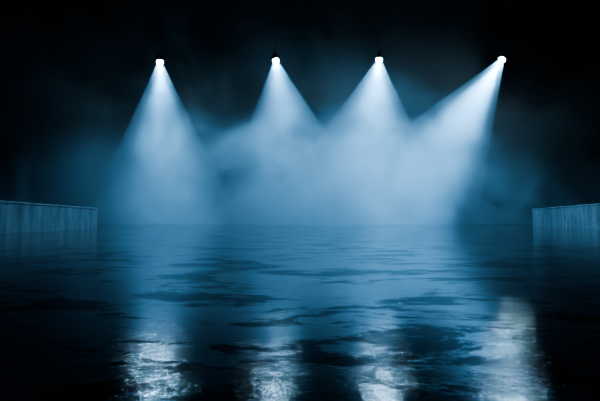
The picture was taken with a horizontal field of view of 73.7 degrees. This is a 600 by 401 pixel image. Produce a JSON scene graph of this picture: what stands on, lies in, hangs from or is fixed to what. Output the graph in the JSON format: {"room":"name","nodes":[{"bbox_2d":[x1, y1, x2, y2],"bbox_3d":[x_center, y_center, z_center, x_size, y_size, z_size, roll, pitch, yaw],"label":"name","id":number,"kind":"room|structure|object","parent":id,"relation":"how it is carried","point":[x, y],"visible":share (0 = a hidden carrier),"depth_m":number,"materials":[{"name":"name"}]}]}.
{"room":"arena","nodes":[
{"label":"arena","id":0,"kind":"room"},
{"bbox_2d":[0,200,97,232],"bbox_3d":[-14.299,0.808,19.457,0.600,1.530,21.126,0,-3,-6],"label":"wall","id":1,"kind":"structure","parent":0,"point":[15,217],"depth_m":22.31,"materials":[{"name":"concrete"}]},
{"bbox_2d":[0,39,599,223],"bbox_3d":[0.000,-12.774,72.929,124.000,34.000,0.400,0,-3,0],"label":"wall","id":2,"kind":"structure","parent":0,"point":[435,131],"depth_m":72.73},
{"bbox_2d":[0,224,599,400],"bbox_3d":[0.000,2.447,32.919,124.000,0.400,78.000,0,-3,0],"label":"water","id":3,"kind":"structure","parent":0,"point":[108,312],"depth_m":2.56,"materials":[{"name":"liquid"}]},
{"bbox_2d":[0,0,599,38],"bbox_3d":[0.000,-31.900,34.837,124.000,0.400,78.400,0,-3,0],"label":"ceiling","id":4,"kind":"structure","parent":0,"point":[19,19],"depth_m":66.23,"materials":[{"name":"black"}]},
{"bbox_2d":[155,16,164,64],"bbox_3d":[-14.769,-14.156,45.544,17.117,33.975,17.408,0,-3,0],"label":"spotlight","id":5,"kind":"object","parent":4,"relation":"hanging from","point":[159,60],"visible":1,"depth_m":50.85,"materials":[{"name":"black paint"}]},
{"bbox_2d":[271,51,279,63],"bbox_3d":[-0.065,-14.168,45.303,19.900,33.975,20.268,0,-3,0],"label":"spotlight","id":6,"kind":"object","parent":4,"relation":"hanging from","point":[275,59],"visible":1,"depth_m":50.77,"materials":[{"name":"black paint"}]},
{"bbox_2d":[375,50,383,62],"bbox_3d":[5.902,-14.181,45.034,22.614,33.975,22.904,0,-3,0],"label":"spotlight","id":7,"kind":"object","parent":4,"relation":"hanging from","point":[379,58],"visible":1,"depth_m":50.77,"materials":[{"name":"black paint"}]},
{"bbox_2d":[498,14,506,62],"bbox_3d":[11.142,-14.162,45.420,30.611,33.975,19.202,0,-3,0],"label":"spotlight","id":8,"kind":"object","parent":4,"relation":"hanging from","point":[503,57],"visible":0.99,"depth_m":50.83,"materials":[{"name":"black paint"}]},
{"bbox_2d":[532,203,599,228],"bbox_3d":[22.844,1.296,32.420,0.600,1.850,21.542,-1,-3,13],"label":"wall","id":9,"kind":"structure","parent":0,"point":[587,215],"depth_m":34.08,"materials":[{"name":"concrete"}]}
]}

